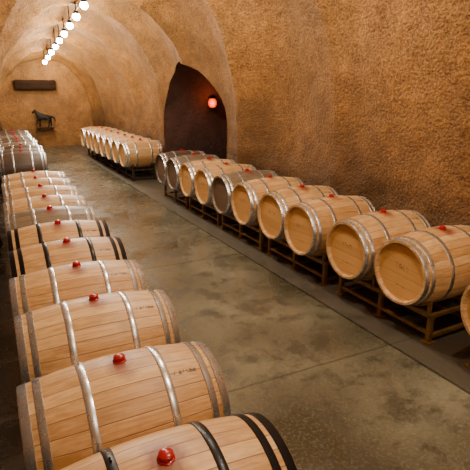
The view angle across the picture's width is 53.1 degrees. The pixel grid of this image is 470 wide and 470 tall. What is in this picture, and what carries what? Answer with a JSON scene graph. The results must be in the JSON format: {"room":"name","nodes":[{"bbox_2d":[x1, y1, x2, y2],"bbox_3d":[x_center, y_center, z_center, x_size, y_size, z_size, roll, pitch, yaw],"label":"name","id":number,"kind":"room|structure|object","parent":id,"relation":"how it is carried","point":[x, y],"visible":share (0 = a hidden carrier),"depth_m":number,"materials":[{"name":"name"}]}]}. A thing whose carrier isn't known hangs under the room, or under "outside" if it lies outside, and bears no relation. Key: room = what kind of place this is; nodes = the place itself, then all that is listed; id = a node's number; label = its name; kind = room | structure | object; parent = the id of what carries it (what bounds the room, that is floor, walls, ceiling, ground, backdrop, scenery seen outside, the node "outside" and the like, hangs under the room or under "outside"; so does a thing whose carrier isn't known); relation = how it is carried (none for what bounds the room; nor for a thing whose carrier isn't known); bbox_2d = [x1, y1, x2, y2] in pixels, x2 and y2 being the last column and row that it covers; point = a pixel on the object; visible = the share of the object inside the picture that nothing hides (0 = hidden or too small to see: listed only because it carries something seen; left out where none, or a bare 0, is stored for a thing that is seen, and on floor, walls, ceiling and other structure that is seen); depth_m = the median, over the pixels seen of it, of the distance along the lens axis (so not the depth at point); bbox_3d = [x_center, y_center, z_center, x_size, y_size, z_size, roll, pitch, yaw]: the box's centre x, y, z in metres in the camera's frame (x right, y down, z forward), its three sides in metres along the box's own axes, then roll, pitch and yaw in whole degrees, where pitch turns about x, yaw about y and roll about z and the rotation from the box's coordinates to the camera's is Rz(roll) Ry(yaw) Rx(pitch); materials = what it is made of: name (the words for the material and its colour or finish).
{"room":"wine cellar","nodes":[
{"label":"wine cellar","id":0,"kind":"room"},
{"bbox_2d":[0,0,13,244],"bbox_3d":[-3.710,-2.011,7.181,0.896,3.852,22.658,-8,19,-24],"label":"wall","id":1,"kind":"structure","parent":0,"point":[6,6],"depth_m":7.83,"materials":[{"name":"beige paint"}]},
{"bbox_2d":[0,58,92,146],"bbox_3d":[-6.728,-6.148,17.479,6.400,5.600,0.082,-8,19,-24],"label":"wall","id":2,"kind":"structure","parent":0,"point":[69,104],"depth_m":17.69,"materials":[{"name":"beige paint"}]},
{"bbox_2d":[14,80,55,89],"bbox_3d":[-7.331,-5.513,17.250,1.420,0.365,0.184,-8,19,-24],"label":"wooden beam","id":3,"kind":"structure","parent":2,"relation":"attached to","point":[18,84],"depth_m":17.18,"materials":[{"name":"brown wood"}]},
{"bbox_2d":[32,109,55,130],"bbox_3d":[-7.138,-4.303,17.570,0.814,0.786,0.270,-8,19,-24],"label":"horse sculpture","id":4,"kind":"object","parent":2,"relation":"attached to","point":[40,116],"visible":1,"depth_m":17.49,"materials":[{"name":"metal"}]},
{"bbox_2d":[4,0,236,75],"bbox_3d":[-1.934,-4.113,7.411,3.579,2.544,22.650,-8,19,-24],"label":"ceiling","id":5,"kind":"structure","parent":0,"point":[107,29],"depth_m":11.25,"materials":[{"name":"paint"}]},
{"bbox_2d":[42,0,87,63],"bbox_3d":[-2.184,-4.347,7.532,0.470,2.215,20.150,-8,19,-24],"label":"string lights","id":6,"kind":"object","parent":5,"relation":"hanging from","point":[83,4],"depth_m":11.58},
{"bbox_2d":[164,62,226,158],"bbox_3d":[0.494,-2.546,10.872,3.898,2.670,2.901,-8,19,-24],"label":"doorway","id":7,"kind":"structure","parent":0,"point":[189,121],"depth_m":11.58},
{"bbox_2d":[208,96,216,107],"bbox_3d":[-0.576,-3.277,11.582,0.210,0.300,0.305,-8,19,-24],"label":"wall lantern","id":8,"kind":"object","parent":7,"relation":"attached to","point":[212,102],"visible":1,"depth_m":11.47,"materials":[{"name":"glass"}]},
{"bbox_2d":[0,145,469,469],"bbox_3d":[-0.909,-0.501,9.140,9.600,0.200,23.600,-8,19,-24],"label":"floor","id":9,"kind":"structure","parent":0,"point":[345,386],"depth_m":4.18,"materials":[{"name":"concrete"}]},
{"bbox_2d":[88,149,100,159],"bbox_3d":[-4.393,-2.762,15.384,0.630,0.387,1.270,-9,20,-27],"label":"rack","id":10,"kind":"object","parent":9,"relation":"on","point":[89,153],"visible":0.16,"depth_m":15.38,"materials":[{"name":"metal"}]},
{"bbox_2d":[80,125,110,146],"bbox_3d":[-4.562,-3.262,15.535,0.950,0.719,0.688,-9,21,-26],"label":"wine barrel","id":11,"kind":"object","parent":10,"relation":"on","point":[83,130],"visible":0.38,"depth_m":15.32,"materials":[{"name":"brown wood"}]},
{"bbox_2d":[85,127,117,148],"bbox_3d":[-4.216,-3.088,14.979,0.950,0.701,0.670,-9,19,-27],"label":"wine barrel","id":12,"kind":"object","parent":10,"relation":"on","point":[88,131],"visible":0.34,"depth_m":14.81,"materials":[{"name":"brown wood"}]},
{"bbox_2d":[97,154,114,165],"bbox_3d":[-3.759,-2.405,14.245,0.630,0.387,1.270,-9,20,-27],"label":"rack","id":13,"kind":"object","parent":9,"relation":"on","point":[98,158],"visible":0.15,"depth_m":14.14,"materials":[{"name":"metal"}]},
{"bbox_2d":[89,128,122,150],"bbox_3d":[-3.916,-2.908,14.401,0.950,0.706,0.674,-9,19,-26],"label":"wine barrel","id":14,"kind":"object","parent":13,"relation":"on","point":[92,133],"visible":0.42,"depth_m":14.23,"materials":[{"name":"brown wood"}]},
{"bbox_2d":[93,130,127,153],"bbox_3d":[-3.617,-2.727,13.824,0.950,0.718,0.687,-9,21,-26],"label":"wine barrel","id":15,"kind":"object","parent":13,"relation":"on","point":[96,135],"visible":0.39,"depth_m":13.63,"materials":[{"name":"brown wood"}]},
{"bbox_2d":[107,158,139,172],"bbox_3d":[-3.125,-2.049,13.106,0.630,0.387,1.270,-9,20,-27],"label":"rack","id":16,"kind":"object","parent":9,"relation":"on","point":[108,163],"visible":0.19,"depth_m":12.97,"materials":[{"name":"metal"}]},
{"bbox_2d":[99,132,134,156],"bbox_3d":[-3.291,-2.550,13.259,0.950,0.701,0.670,-9,19,-26],"label":"wine barrel","id":17,"kind":"object","parent":16,"relation":"on","point":[102,138],"visible":0.38,"depth_m":13.06,"materials":[{"name":"brown wood"}]},
{"bbox_2d":[105,134,141,159],"bbox_3d":[-2.963,-2.373,12.694,0.950,0.711,0.680,-9,19,-26],"label":"wine barrel","id":18,"kind":"object","parent":16,"relation":"on","point":[108,141],"visible":0.37,"depth_m":12.48,"materials":[{"name":"brown wood"}]},
{"bbox_2d":[119,163,156,180],"bbox_3d":[-2.492,-1.693,11.967,0.630,0.387,1.270,-9,20,-27],"label":"rack","id":19,"kind":"object","parent":9,"relation":"on","point":[131,168],"visible":0.56,"depth_m":11.60,"materials":[{"name":"paint"}]},
{"bbox_2d":[112,136,150,163],"bbox_3d":[-2.638,-2.197,12.128,0.950,0.703,0.671,-9,20,-27],"label":"wine barrel","id":20,"kind":"object","parent":19,"relation":"on","point":[115,143],"visible":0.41,"depth_m":11.92,"materials":[{"name":"brown wood"}]},
{"bbox_2d":[118,138,162,167],"bbox_3d":[-2.318,-2.019,11.560,0.950,0.712,0.680,-9,20,-27],"label":"wine barrel","id":21,"kind":"object","parent":19,"relation":"on","point":[138,153],"visible":0.88,"depth_m":11.32,"materials":[{"name":"brown wood"}]},
{"bbox_2d":[163,184,200,207],"bbox_3d":[-0.937,-0.895,9.415,0.630,0.387,1.260,-9,20,-27],"label":"rack","id":22,"kind":"object","parent":9,"relation":"on","point":[175,192],"visible":0.15,"depth_m":9.30,"materials":[{"name":"paint"}]},
{"bbox_2d":[155,149,204,183],"bbox_3d":[-1.081,-1.398,9.575,0.950,0.708,0.677,-9,20,-26],"label":"wine barrel","id":23,"kind":"object","parent":22,"relation":"on","point":[161,159],"visible":0.4,"depth_m":9.37,"materials":[{"name":"brown wood"}]},
{"bbox_2d":[166,153,219,189],"bbox_3d":[-0.780,-1.218,9.003,0.950,0.701,0.670,-9,20,-27],"label":"wine barrel","id":24,"kind":"object","parent":22,"relation":"on","point":[173,165],"visible":0.4,"depth_m":8.78,"materials":[{"name":"brown wood"}]},
{"bbox_2d":[188,197,234,225],"bbox_3d":[-0.303,-0.538,8.276,0.630,0.387,1.260,-9,20,-27],"label":"rack","id":25,"kind":"object","parent":9,"relation":"on","point":[204,213],"visible":0.2,"depth_m":8.16,"materials":[{"name":"paint"}]},
{"bbox_2d":[179,157,236,196],"bbox_3d":[-0.454,-1.041,8.433,0.950,0.703,0.671,-9,20,-26],"label":"wine barrel","id":26,"kind":"object","parent":25,"relation":"on","point":[187,171],"visible":0.44,"depth_m":8.21,"materials":[{"name":"brown wood"}]},
{"bbox_2d":[194,162,256,204],"bbox_3d":[-0.132,-0.864,7.871,0.950,0.701,0.670,-9,20,-27],"label":"wine barrel","id":27,"kind":"object","parent":25,"relation":"on","point":[203,179],"visible":0.44,"depth_m":7.65,"materials":[{"name":"brown wood"}]},
{"bbox_2d":[220,214,286,249],"bbox_3d":[0.331,-0.182,7.137,0.630,0.387,1.260,-9,20,-27],"label":"rack","id":28,"kind":"object","parent":9,"relation":"on","point":[240,230],"visible":0.23,"depth_m":7.00,"materials":[{"name":"paint"}]},
{"bbox_2d":[211,168,277,214],"bbox_3d":[0.178,-0.684,7.293,0.950,0.702,0.670,-9,20,-27],"label":"wine barrel","id":29,"kind":"object","parent":28,"relation":"on","point":[222,185],"visible":0.56,"depth_m":7.07,"materials":[{"name":"brown wood"}]},
{"bbox_2d":[231,175,305,224],"bbox_3d":[0.499,-0.508,6.731,0.950,0.701,0.670,-9,19,-26],"label":"wine barrel","id":30,"kind":"object","parent":28,"relation":"on","point":[246,195],"visible":0.64,"depth_m":6.49,"materials":[{"name":"brown wood"}]},
{"bbox_2d":[266,238,338,285],"bbox_3d":[0.988,0.187,5.956,0.630,0.387,1.260,-9,20,-27],"label":"rack","id":31,"kind":"object","parent":9,"relation":"on","point":[323,260],"visible":0.23,"depth_m":5.81,"materials":[{"name":"paint"}]},
{"bbox_2d":[257,184,338,239],"bbox_3d":[0.846,-0.316,6.117,0.950,0.701,0.670,-9,20,-27],"label":"wine barrel","id":32,"kind":"object","parent":31,"relation":"on","point":[273,206],"visible":0.56,"depth_m":5.89,"materials":[{"name":"brown wood"}]},
{"bbox_2d":[284,194,376,255],"bbox_3d":[1.133,-0.135,5.539,0.950,0.701,0.670,-9,19,-26],"label":"wine barrel","id":33,"kind":"object","parent":31,"relation":"on","point":[307,224],"visible":0.73,"depth_m":5.28,"materials":[{"name":"brown wood"}]},
{"bbox_2d":[335,276,465,345],"bbox_3d":[1.673,0.573,4.724,0.630,0.387,1.260,-9,20,-27],"label":"rack","id":34,"kind":"object","parent":9,"relation":"on","point":[372,284],"visible":0.38,"depth_m":4.45,"materials":[{"name":"paint"}]},
{"bbox_2d":[326,209,431,278],"bbox_3d":[1.506,0.073,4.873,0.950,0.707,0.675,-9,20,-26],"label":"wine barrel","id":35,"kind":"object","parent":34,"relation":"on","point":[353,244],"visible":0.67,"depth_m":4.63,"materials":[{"name":"brown wood"}]},
{"bbox_2d":[374,225,469,304],"bbox_3d":[1.845,0.246,4.319,0.950,0.701,0.670,-9,20,-27],"label":"wine barrel","id":36,"kind":"object","parent":34,"relation":"on","point":[426,265],"visible":0.97,"depth_m":4.04,"materials":[{"name":"brown wood"}]},
{"bbox_2d":[77,0,469,304],"bbox_3d":[-0.439,-2.478,8.669,0.813,3.855,22.696,-9,19,-26],"label":"wall","id":37,"kind":"structure","parent":0,"point":[370,99],"depth_m":5.86,"materials":[{"name":"beige paint"}]},
{"bbox_3d":[2.431,0.999,3.362,0.630,0.387,1.270,-9,20,-27],"label":"rack","id":38,"kind":"object","parent":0,"visible":0},
{"bbox_2d":[460,284,469,334],"bbox_3d":[2.259,0.498,3.514,0.950,0.701,0.670,-9,19,-27],"label":"wine barrel","id":39,"kind":"object","parent":38,"relation":"on","point":[465,300],"visible":1,"depth_m":3.54,"materials":[{"name":"brown wood"}]},
{"bbox_3d":[-0.120,1.577,1.664,0.630,0.297,1.270,-8,19,-25],"label":"rack","id":40,"kind":"object","parent":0,"visible":0},
{"bbox_2d":[61,412,297,469],"bbox_3d":[-0.265,1.116,1.842,0.950,0.701,0.670,-8,19,-24],"label":"wine barrel","id":41,"kind":"object","parent":40,"relation":"on","point":[245,441],"visible":1,"depth_m":1.80,"materials":[{"name":"brown wood"}]},
{"bbox_3d":[-0.729,1.196,2.883,0.630,0.297,1.380,-8,19,-25],"label":"rack","id":42,"kind":"object","parent":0,"visible":0},
{"bbox_2d":[14,290,180,383],"bbox_3d":[-0.900,0.720,3.107,0.950,0.701,0.670,-8,19,-25],"label":"wine barrel","id":43,"kind":"object","parent":42,"relation":"on","point":[53,338],"visible":0.64,"depth_m":2.85,"materials":[{"name":"brown wood"}]},
{"bbox_2d":[16,341,230,469],"bbox_3d":[-0.568,0.934,2.423,0.950,0.701,0.670,-8,19,-25],"label":"wine barrel","id":44,"kind":"object","parent":42,"relation":"on","point":[68,415],"visible":0.78,"depth_m":2.18,"materials":[{"name":"brown wood"}]},
{"bbox_3d":[-1.353,0.816,4.095,0.630,0.297,1.270,-8,19,-25],"label":"rack","id":45,"kind":"object","parent":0,"visible":0},
{"bbox_2d":[8,236,127,277],"bbox_3d":[-1.499,0.355,4.272,0.950,0.701,0.670,-9,19,-26],"label":"wine barrel","id":46,"kind":"object","parent":45,"relation":"on","point":[42,256],"visible":0.42,"depth_m":4.05,"materials":[{"name":"brown wood"}]},
{"bbox_2d":[9,259,147,333],"bbox_3d":[-1.210,0.539,3.685,0.950,0.707,0.676,-8,19,-24],"label":"wine barrel","id":47,"kind":"object","parent":45,"relation":"on","point":[33,291],"visible":0.44,"depth_m":3.45,"materials":[{"name":"brown wood"}]},
{"bbox_3d":[-1.949,0.455,5.251,0.630,0.297,1.270,-8,19,-25],"label":"rack","id":48,"kind":"object","parent":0,"visible":0},
{"bbox_2d":[4,205,96,234],"bbox_3d":[-2.104,-0.005,5.425,0.950,0.700,0.670,-8,19,-25],"label":"wine barrel","id":49,"kind":"object","parent":48,"relation":"on","point":[30,217],"visible":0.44,"depth_m":5.21,"materials":[{"name":"brown wood"}]},
{"bbox_2d":[6,220,110,251],"bbox_3d":[-1.794,0.176,4.847,0.950,0.700,0.670,-8,19,-24],"label":"wine barrel","id":50,"kind":"object","parent":48,"relation":"on","point":[27,236],"visible":0.41,"depth_m":4.62,"materials":[{"name":"brown wood"}]},
{"bbox_3d":[-2.545,0.093,6.407,0.630,0.297,1.270,-8,19,-25],"label":"rack","id":51,"kind":"object","parent":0,"visible":0},
{"bbox_2d":[3,184,78,201],"bbox_3d":[-2.688,-0.369,6.586,0.950,0.702,0.670,-8,19,-25],"label":"wine barrel","id":52,"kind":"object","parent":51,"relation":"on","point":[25,192],"visible":0.29,"depth_m":6.38,"materials":[{"name":"brown wood"}]},
{"bbox_2d":[3,194,86,214],"bbox_3d":[-2.397,-0.185,6.000,0.950,0.700,0.670,-8,19,-25],"label":"wine barrel","id":53,"kind":"object","parent":51,"relation":"on","point":[24,204],"visible":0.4,"depth_m":5.79,"materials":[{"name":"brown wood"}]},
{"bbox_3d":[-3.141,-0.268,7.564,0.630,0.297,1.270,-8,19,-25],"label":"rack","id":54,"kind":"object","parent":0,"visible":0},
{"bbox_2d":[2,169,65,182],"bbox_3d":[-3.281,-0.731,7.744,0.950,0.702,0.670,-8,19,-24],"label":"wine barrel","id":55,"kind":"object","parent":54,"relation":"on","point":[41,174],"visible":0.27,"depth_m":7.55,"materials":[{"name":"brown wood"}]},
{"bbox_2d":[1,176,70,199],"bbox_3d":[-2.992,-0.547,7.156,0.950,0.701,0.670,-8,19,-25],"label":"wine barrel","id":56,"kind":"object","parent":54,"relation":"on","point":[35,181],"visible":0.25,"depth_m":6.95,"materials":[{"name":"brown wood"}]},
{"bbox_3d":[-4.699,-1.206,10.561,0.630,0.297,1.280,-8,19,-25],"label":"rack","id":57,"kind":"object","parent":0,"visible":0},
{"bbox_2d":[0,146,43,153],"bbox_3d":[-4.859,-1.667,10.737,0.950,0.702,0.670,-8,19,-24],"label":"wine barrel","id":58,"kind":"object","parent":57,"relation":"on","point":[20,147],"visible":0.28,"depth_m":10.57,"materials":[{"name":"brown wood"}]},
{"bbox_2d":[0,150,47,182],"bbox_3d":[-4.571,-1.480,10.138,0.950,0.701,0.670,-9,19,-25],"label":"wine barrel","id":59,"kind":"object","parent":57,"relation":"on","point":[21,161],"visible":0.66,"depth_m":9.87,"materials":[{"name":"brown wood"}]},
{"bbox_3d":[-5.309,-1.575,11.742,0.630,0.297,1.280,-8,19,-25],"label":"rack","id":60,"kind":"object","parent":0,"visible":0},
{"bbox_2d":[0,141,37,146],"bbox_3d":[-5.486,-2.034,11.911,0.950,0.700,0.670,-8,19,-25],"label":"wine barrel","id":61,"kind":"object","parent":60,"relation":"on","point":[15,142],"visible":0.21,"depth_m":11.74,"materials":[{"name":"grey wood"}]},
{"bbox_2d":[0,143,42,150],"bbox_3d":[-5.131,-1.857,11.343,0.950,0.712,0.680,-8,18,-25],"label":"wine barrel","id":62,"kind":"object","parent":60,"relation":"on","point":[20,144],"visible":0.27,"depth_m":11.17,"materials":[{"name":"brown wood"}]},
{"bbox_3d":[-5.920,-1.945,12.923,0.630,0.297,1.280,-8,19,-25],"label":"rack","id":63,"kind":"object","parent":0,"visible":0},
{"bbox_2d":[0,136,34,140],"bbox_3d":[-6.073,-2.407,13.103,0.950,0.701,0.670,-9,19,-26],"label":"wine barrel","id":64,"kind":"object","parent":63,"relation":"on","point":[14,137],"visible":0.23,"depth_m":12.94,"materials":[{"name":"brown wood"}]},
{"bbox_2d":[0,138,36,143],"bbox_3d":[-5.758,-2.223,12.517,0.950,0.701,0.670,-8,19,-24],"label":"wine barrel","id":65,"kind":"object","parent":63,"relation":"on","point":[16,139],"visible":0.16,"depth_m":12.37,"materials":[{"name":"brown wood"}]},
{"bbox_3d":[-6.530,-2.314,14.105,0.630,0.297,1.280,-8,19,-25],"label":"rack","id":66,"kind":"object","parent":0,"visible":0},
{"bbox_2d":[0,132,30,135],"bbox_3d":[-6.688,-2.775,14.282,0.950,0.700,0.670,-8,19,-25],"label":"wine barrel","id":67,"kind":"object","parent":66,"relation":"on","point":[12,133],"visible":0.19,"depth_m":14.13,"materials":[{"name":"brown wood"}]},
{"bbox_2d":[0,134,31,138],"bbox_3d":[-6.398,-2.589,13.684,0.950,0.706,0.674,-9,20,-25],"label":"wine barrel","id":68,"kind":"object","parent":66,"relation":"on","point":[13,135],"visible":0.11,"depth_m":13.52,"materials":[{"name":"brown wood"}]},
{"bbox_3d":[-7.140,-2.684,15.286,0.630,0.297,1.280,-8,19,-25],"label":"rack","id":69,"kind":"object","parent":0,"visible":0},
{"bbox_2d":[0,128,27,131],"bbox_3d":[-7.297,-3.145,15.464,0.950,0.701,0.670,-9,19,-25],"label":"wine barrel","id":70,"kind":"object","parent":69,"relation":"on","point":[11,128],"visible":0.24,"depth_m":15.35,"materials":[{"name":"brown wood"}]},
{"bbox_2d":[0,130,28,133],"bbox_3d":[-7.002,-2.959,14.869,0.950,0.714,0.682,-8,18,-24],"label":"wine barrel","id":71,"kind":"object","parent":69,"relation":"on","point":[11,131],"visible":0.22,"depth_m":14.72,"materials":[{"name":"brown wood"}]}
]}

